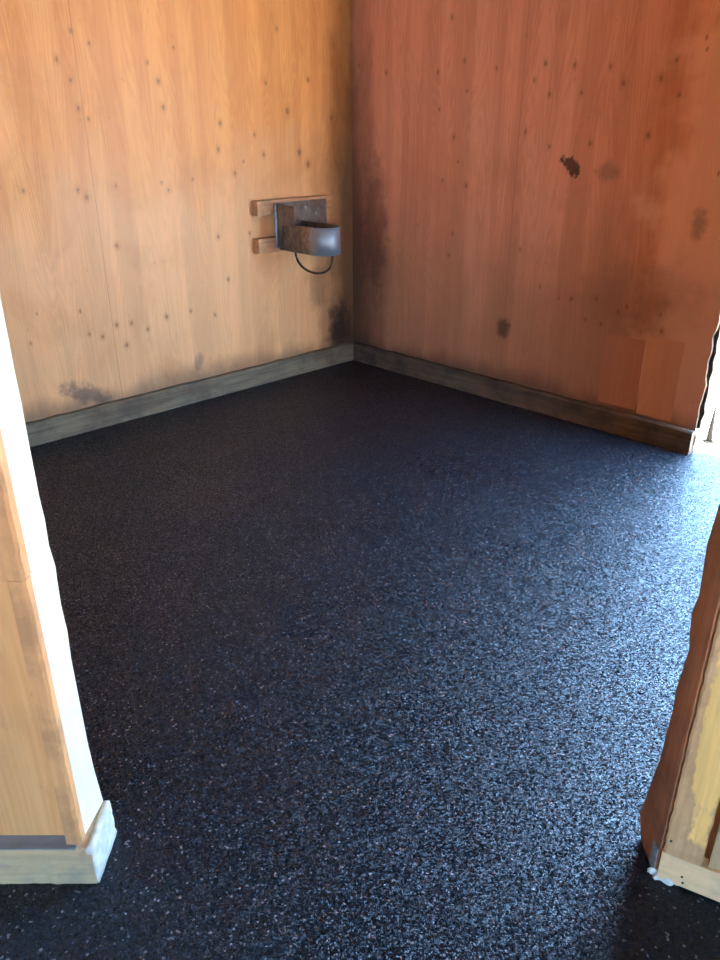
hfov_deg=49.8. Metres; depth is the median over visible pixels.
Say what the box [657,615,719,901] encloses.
door
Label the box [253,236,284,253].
batten
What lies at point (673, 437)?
baseboard
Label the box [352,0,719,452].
wall
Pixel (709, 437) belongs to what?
gate post
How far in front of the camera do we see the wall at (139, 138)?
3.98 m
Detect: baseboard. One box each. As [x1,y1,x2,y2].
[0,800,116,883]
[25,341,355,446]
[353,342,695,454]
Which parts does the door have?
rail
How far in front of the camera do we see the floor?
2.31 m
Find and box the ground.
[694,345,719,456]
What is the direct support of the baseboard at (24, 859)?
attached to the wall at (49, 785)
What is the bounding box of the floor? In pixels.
[0,360,719,959]
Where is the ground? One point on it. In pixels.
(714, 399)
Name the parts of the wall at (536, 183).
patch panel, patch panel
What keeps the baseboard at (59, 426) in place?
attached to the wall at (139, 138)
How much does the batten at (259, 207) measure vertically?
0.079 m
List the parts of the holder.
plate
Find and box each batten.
[251,195,330,215]
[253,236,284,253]
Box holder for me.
[274,198,340,274]
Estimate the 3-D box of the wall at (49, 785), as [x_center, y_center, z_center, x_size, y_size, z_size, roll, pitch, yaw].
[0.000,-0.199,1.245,2.500,2.300,0.150,0,25,0]
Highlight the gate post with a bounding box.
[703,407,716,442]
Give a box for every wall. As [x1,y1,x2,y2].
[0,0,352,422]
[0,297,719,885]
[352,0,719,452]
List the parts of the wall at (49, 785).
panel, panel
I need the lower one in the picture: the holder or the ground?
the ground

